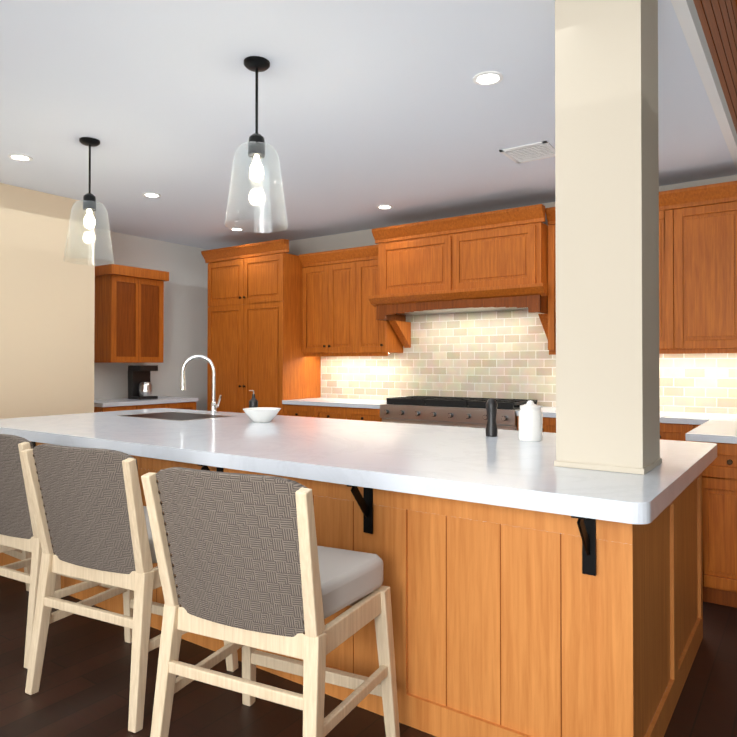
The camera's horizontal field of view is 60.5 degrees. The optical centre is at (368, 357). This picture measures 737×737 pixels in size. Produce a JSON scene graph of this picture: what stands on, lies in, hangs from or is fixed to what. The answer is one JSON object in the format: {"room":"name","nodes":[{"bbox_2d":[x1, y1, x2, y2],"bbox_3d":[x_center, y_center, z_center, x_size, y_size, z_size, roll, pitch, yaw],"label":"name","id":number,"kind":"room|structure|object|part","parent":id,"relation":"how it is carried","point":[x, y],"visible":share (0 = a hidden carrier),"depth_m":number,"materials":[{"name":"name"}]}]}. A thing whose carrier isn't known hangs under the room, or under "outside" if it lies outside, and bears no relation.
{"room":"kitchen","nodes":[
{"label":"kitchen","id":0,"kind":"room"},
{"bbox_2d":[0,183,94,418],"bbox_3d":[-5.420,-0.034,2.585,1.350,2.740,8.430,0,-1,35],"label":"wall","id":1,"kind":"structure","parent":0,"point":[47,304],"depth_m":5.28,"materials":[{"name":"beige"}]},
{"bbox_2d":[94,229,208,410],"bbox_3d":[-2.734,0.012,7.247,0.400,2.740,2.290,0,-1,35],"label":"wall","id":2,"kind":"structure","parent":0,"point":[185,309],"depth_m":7.50,"materials":[{"name":"white"}]},
{"bbox_2d":[0,575,736,736],"bbox_3d":[-0.464,1.399,2.805,14.000,0.120,14.500,0,-1,35],"label":"floor","id":3,"kind":"structure","parent":0,"point":[84,689],"depth_m":2.51,"materials":[{"name":"brown wood"}]},
{"bbox_2d":[0,545,31,590],"bbox_3d":[-2.353,0.848,3.620,0.648,1.002,0.609,0,-1,35],"label":"bar stool","id":4,"kind":"object","parent":3,"relation":"on","point":[17,553],"visible":0.08,"depth_m":3.64,"materials":[{"name":"brown wood"}]},
{"bbox_2d":[0,434,114,668],"bbox_3d":[-1.590,0.842,3.080,0.647,1.002,0.597,0,-1,30],"label":"bar stool","id":5,"kind":"object","parent":3,"relation":"on","point":[18,528],"visible":0.31,"depth_m":2.80,"materials":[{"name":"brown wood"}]},
{"bbox_2d":[21,444,237,732],"bbox_3d":[-0.981,0.838,2.605,0.647,1.002,0.597,0,-1,27],"label":"bar stool","id":6,"kind":"object","parent":3,"relation":"on","point":[91,516],"visible":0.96,"depth_m":2.37,"materials":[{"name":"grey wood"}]},
{"bbox_3d":[-0.961,0.739,2.682,0.574,0.103,0.484,0,-1,35],"label":"seat","id":7,"kind":"part","parent":6,"relation":"part of","materials":[{"name":"grey"}]},
{"bbox_2d":[94,264,197,411],"bbox_3d":[-2.472,0.217,6.726,0.620,2.320,1.160,0,-1,35],"label":"cabinet","id":8,"kind":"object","parent":3,"relation":"on","point":[129,316],"depth_m":6.65,"materials":[{"name":"brown wood"}]},
{"bbox_2d":[205,239,324,414],"bbox_3d":[-1.189,0.081,7.176,1.170,2.600,0.630,0,-1,35],"label":"tall cabinet","id":9,"kind":"object","parent":3,"relation":"on","point":[254,340],"depth_m":6.85,"materials":[{"name":"brown wood"}]},
{"bbox_2d":[141,467,399,736],"bbox_3d":[-0.310,0.833,2.062,0.647,1.002,0.597,0,-1,26],"label":"bar stool","id":10,"kind":"object","parent":3,"relation":"on","point":[247,564],"visible":1,"depth_m":1.87,"materials":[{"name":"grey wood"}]},
{"bbox_3d":[-0.291,0.734,2.140,0.579,0.103,0.491,0,-1,35],"label":"seat","id":11,"kind":"part","parent":10,"relation":"part of","materials":[{"name":"grey"}]},
{"bbox_2d":[281,405,344,418],"bbox_3d":[-0.371,0.930,6.594,0.821,0.890,0.630,0,-1,35],"label":"base cabinet","id":12,"kind":"object","parent":3,"relation":"on","point":[317,411],"depth_m":6.34,"materials":[{"name":"brown wood"}]},
{"bbox_2d":[281,397,376,408],"bbox_3d":[-0.208,0.464,6.472,1.232,0.040,0.651,0,-1,35],"label":"countertop","id":13,"kind":"structure","parent":12,"relation":"on","point":[337,402],"depth_m":6.34,"materials":[{"name":"white stone"}]},
{"bbox_2d":[0,436,705,736],"bbox_3d":[-0.514,0.911,3.566,4.078,0.870,1.559,0,-1,35],"label":"kitchen island","id":14,"kind":"object","parent":3,"relation":"on","point":[535,591],"depth_m":2.16,"materials":[{"name":"brown wood"}]},
{"bbox_2d":[0,408,716,527],"bbox_3d":[-0.509,0.447,3.578,4.210,0.060,1.600,0,-1,35],"label":"island countertop","id":15,"kind":"structure","parent":14,"relation":"on","point":[450,460],"depth_m":2.71,"materials":[{"name":"white stone"}]},
{"bbox_2d":[180,355,221,412],"bbox_3d":[-1.276,0.204,4.842,0.266,0.448,0.213,0,-1,35],"label":"gooseneck faucet","id":16,"kind":"object","parent":15,"relation":"on","point":[214,406],"visible":1,"depth_m":4.86,"materials":[{"name":"silver metal"}]},
{"bbox_2d":[249,390,257,407],"bbox_3d":[-0.831,0.331,4.556,0.064,0.189,0.071,0,-1,35],"label":"soap dispenser","id":17,"kind":"object","parent":15,"relation":"on","point":[253,402],"visible":0.69,"depth_m":4.54,"materials":[{"name":"black plastic"}]},
{"bbox_2d":[243,407,280,421],"bbox_3d":[-0.697,0.378,4.138,0.250,0.085,0.250,0,-1,35],"label":"fruit bowl","id":18,"kind":"object","parent":15,"relation":"on","point":[262,414],"visible":1,"depth_m":4.07,"materials":[{"name":"white ceramic"}]},
{"bbox_2d":[485,398,497,436],"bbox_3d":[0.646,0.313,3.319,0.064,0.200,0.062,0,-1,35],"label":"pepper mill","id":19,"kind":"object","parent":15,"relation":"on","point":[491,430],"visible":1,"depth_m":3.30,"materials":[{"name":"black plastic"}]},
{"bbox_2d":[518,400,542,440],"bbox_3d":[0.806,0.312,3.146,0.116,0.198,0.116,0,-1,35],"label":"canister","id":20,"kind":"object","parent":15,"relation":"on","point":[530,413],"visible":1,"depth_m":3.10,"materials":[{"name":"white ceramic"}]},
{"bbox_2d":[554,0,661,474],"bbox_3d":[0.904,-0.500,2.389,0.312,1.808,0.312,0,-1,35],"label":"pillar","id":21,"kind":"structure","parent":15,"relation":"on","point":[607,243],"depth_m":2.27,"materials":[{"name":"beige"}]},
{"bbox_2d":[345,409,376,420],"bbox_3d":[0.134,0.927,6.241,0.411,0.890,0.630,0,-1,35],"label":"base cabinet","id":22,"kind":"object","parent":3,"relation":"on","point":[350,414],"depth_m":6.00,"materials":[{"name":"brown wood"}]},
{"bbox_2d":[377,401,460,426],"bbox_3d":[0.624,0.901,5.868,0.812,0.935,0.651,0,-1,35],"label":"control panel","id":23,"kind":"object","parent":3,"relation":"on","point":[387,411],"depth_m":5.60,"materials":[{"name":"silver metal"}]},
{"bbox_2d":[385,397,524,408],"bbox_3d":[0.828,0.404,5.729,1.270,0.055,0.580,0,-1,35],"label":"grate","id":24,"kind":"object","parent":23,"relation":"on","point":[404,400],"depth_m":5.64,"materials":[{"name":"black metal"}]},
{"bbox_2d":[380,396,542,429],"bbox_3d":[0.816,0.872,5.708,1.310,0.990,0.692,0,-1,35],"label":"range","id":25,"kind":"object","parent":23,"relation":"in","point":[458,411],"depth_m":5.52,"materials":[{"name":"silver metal"}]},
{"bbox_2d":[461,405,540,429],"bbox_3d":[1.160,0.897,5.492,0.498,0.935,0.651,0,-1,35],"label":"control panel","id":26,"kind":"object","parent":3,"relation":"on","point":[474,416],"depth_m":5.26,"materials":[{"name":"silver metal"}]},
{"bbox_2d":[517,417,555,432],"bbox_3d":[1.731,0.916,5.123,0.852,0.890,0.633,0,-1,35],"label":"base cabinet","id":27,"kind":"object","parent":3,"relation":"on","point":[549,423],"depth_m":4.97,"materials":[{"name":"brown wood"}]},
{"bbox_2d":[660,425,696,440],"bbox_3d":[2.429,0.911,4.635,0.852,0.890,0.633,0,-1,35],"label":"base cabinet","id":28,"kind":"object","parent":3,"relation":"on","point":[667,432],"depth_m":4.45,"materials":[{"name":"brown wood"}]},
{"bbox_2d":[692,441,736,607],"bbox_3d":[2.362,0.902,3.648,0.766,0.890,1.016,0,-1,35],"label":"base cabinet","id":29,"kind":"object","parent":3,"relation":"on","point":[719,479],"depth_m":3.38,"materials":[{"name":"brown wood"}]},
{"bbox_2d":[517,405,736,424],"bbox_3d":[2.422,0.446,4.629,2.556,0.040,0.651,0,-1,35],"label":"countertop","id":30,"kind":"structure","parent":29,"relation":"on","point":[667,417],"depth_m":4.55,"materials":[{"name":"white stone"}]},
{"bbox_2d":[685,421,736,444],"bbox_3d":[2.504,0.436,3.538,1.170,0.040,1.032,0,-1,35],"label":"countertop","id":31,"kind":"structure","parent":29,"relation":"on","point":[719,432],"depth_m":3.46,"materials":[{"name":"white stone"}]},
{"bbox_2d":[0,0,736,249],"bbox_3d":[-3.723,-1.550,2.931,8.550,0.300,10.920,0,-1,35],"label":"ceiling","id":32,"kind":"structure","parent":0,"point":[366,108],"depth_m":3.57,"materials":[{"name":"white"}]},
{"bbox_2d":[8,154,32,160],"bbox_3d":[-2.409,-1.382,4.378,0.150,0.008,0.150,0,-1,35],"label":"recessed light","id":33,"kind":"object","parent":32,"relation":"in","point":[20,157],"visible":0.96,"depth_m":4.38,"materials":[{"name":"white"}]},
{"bbox_2d":[64,137,113,265],"bbox_3d":[-1.784,-0.999,4.046,0.300,0.780,0.300,0,-1,35],"label":"pendant light","id":34,"kind":"object","parent":32,"relation":"hanging from","point":[89,202],"visible":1,"depth_m":4.03,"materials":[{"name":"clear glass"}]},
{"bbox_3d":[-1.784,-0.799,4.044,0.300,0.380,0.300,0,-1,35],"label":"lamp shade","id":35,"kind":"part","parent":34,"relation":"part of","materials":[{"name":"clear glass"}]},
{"bbox_2d":[142,192,160,197],"bbox_3d":[-1.835,-1.372,5.354,0.150,0.008,0.150,0,-1,35],"label":"recessed light","id":36,"kind":"object","parent":32,"relation":"in","point":[151,195],"visible":0.98,"depth_m":5.35,"materials":[{"name":"white"}]},
{"bbox_2d":[230,228,243,230],"bbox_3d":[-1.401,-1.359,6.723,0.150,0.008,0.150,0,-1,35],"label":"recessed light","id":37,"kind":"object","parent":32,"relation":"in","point":[239,229],"visible":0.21,"depth_m":6.73,"materials":[{"name":"white"}]},
{"bbox_2d":[224,56,287,232],"bbox_3d":[-0.530,-1.009,2.996,0.300,0.780,0.300,0,-1,35],"label":"pendant light","id":38,"kind":"object","parent":32,"relation":"hanging from","point":[255,145],"visible":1,"depth_m":2.97,"materials":[{"name":"clear glass"}]},
{"bbox_3d":[-0.530,-0.809,2.994,0.300,0.380,0.300,0,-1,35],"label":"lamp shade","id":39,"kind":"part","parent":38,"relation":"part of","materials":[{"name":"clear glass"}]},
{"bbox_2d":[377,205,392,208],"bbox_3d":[0.147,-1.368,5.761,0.150,0.008,0.150,0,-1,35],"label":"recessed light","id":40,"kind":"object","parent":32,"relation":"in","point":[384,206],"visible":1,"depth_m":5.75,"materials":[{"name":"white"}]},
{"bbox_2d":[473,71,502,85],"bbox_3d":[0.598,-1.394,3.162,0.150,0.008,0.150,0,-1,35],"label":"recessed light","id":41,"kind":"object","parent":32,"relation":"in","point":[485,78],"visible":1,"depth_m":3.16,"materials":[{"name":"white"}]},
{"bbox_2d":[499,141,554,163],"bbox_3d":[1.098,-1.383,4.277,0.320,0.008,0.320,0,-1,35],"label":"ceiling vent","id":42,"kind":"object","parent":32,"relation":"in","point":[532,152],"visible":0.96,"depth_m":4.26,"materials":[{"name":"white"}]},
{"bbox_2d":[671,0,736,169],"bbox_3d":[0.028,-1.466,0.789,0.050,0.090,9.718,0,-1,35],"label":"trim","id":43,"kind":"structure","parent":32,"relation":"attached to","point":[689,20],"depth_m":3.07,"materials":[{"name":"white"}]},
{"bbox_2d":[693,0,736,132],"bbox_3d":[0.041,-2.026,0.786,0.078,1.030,9.718,0,-1,35],"label":"wood ceiling","id":44,"kind":"structure","parent":32,"relation":"attached to","point":[718,20],"depth_m":3.73,"materials":[{"name":"brown wood"}]},
{"bbox_2d":[425,401,468,404],"bbox_3d":[0.678,0.402,5.516,1.234,0.054,0.016,0,-1,35],"label":"grate","id":45,"kind":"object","parent":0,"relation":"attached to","point":[426,402],"depth_m":5.51,"materials":[{"name":"black metal"}]},
{"bbox_2d":[441,397,472,400],"bbox_3d":[0.830,0.404,5.733,1.234,0.054,0.016,0,-1,35],"label":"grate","id":46,"kind":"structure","parent":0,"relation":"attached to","point":[442,398],"depth_m":5.79,"materials":[{"name":"black metal"}]},
{"bbox_2d":[288,175,736,255],"bbox_3d":[1.584,-1.433,5.756,14.000,5.600,0.200,0,-1,35],"label":"wall","id":47,"kind":"structure","parent":0,"point":[336,242],"depth_m":6.89,"materials":[{"name":"beige"}]},
{"bbox_2d":[301,247,356,356],"bbox_3d":[-0.327,-0.573,6.758,0.721,1.060,0.335,0,-1,35],"label":"upper cabinet","id":48,"kind":"object","parent":47,"relation":"attached to","point":[328,278],"depth_m":6.61,"materials":[{"name":"brown wood"}]},
{"bbox_2d":[357,245,404,352],"bbox_3d":[0.116,-0.576,6.448,0.361,1.060,0.335,0,-1,35],"label":"upper cabinet","id":49,"kind":"object","parent":47,"relation":"attached to","point":[372,336],"depth_m":6.33,"materials":[{"name":"brown wood"}]},
{"bbox_2d":[373,217,460,324],"bbox_3d":[0.548,-0.794,6.046,0.808,0.873,0.507,0,-1,35],"label":"upper cabinet","id":50,"kind":"object","parent":47,"relation":"attached to","point":[413,262],"depth_m":5.87,"materials":[{"name":"brown wood"}]},
{"bbox_2d":[368,204,547,347],"bbox_3d":[0.859,-0.663,5.786,1.710,1.139,0.573,0,-1,35],"label":"range hood","id":51,"kind":"object","parent":47,"relation":"attached to","point":[478,280],"depth_m":5.69,"materials":[{"name":"brown wood"}]},
{"bbox_2d":[453,204,548,320],"bbox_3d":[1.210,-0.798,5.582,0.808,0.873,0.507,0,-1,35],"label":"upper cabinet","id":52,"kind":"object","parent":47,"relation":"attached to","point":[501,257],"depth_m":5.36,"materials":[{"name":"brown wood"}]},
{"bbox_2d":[473,397,536,403],"bbox_3d":[0.982,0.406,5.950,1.234,0.054,0.016,0,-1,35],"label":"grate","id":53,"kind":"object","parent":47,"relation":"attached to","point":[474,398],"depth_m":5.74,"materials":[{"name":"black metal"}]},
{"bbox_2d":[545,189,676,352],"bbox_3d":[1.983,-0.649,5.140,0.962,1.180,0.335,0,-1,35],"label":"upper cabinet","id":54,"kind":"object","parent":47,"relation":"attached to","point":[667,199],"depth_m":4.76,"materials":[{"name":"brown wood"}]},
{"bbox_2d":[677,181,736,352],"bbox_3d":[2.771,-0.654,4.589,0.962,1.180,0.335,0,-1,35],"label":"upper cabinet","id":55,"kind":"object","parent":47,"relation":"attached to","point":[706,214],"depth_m":4.60,"materials":[{"name":"brown wood"}]}
]}

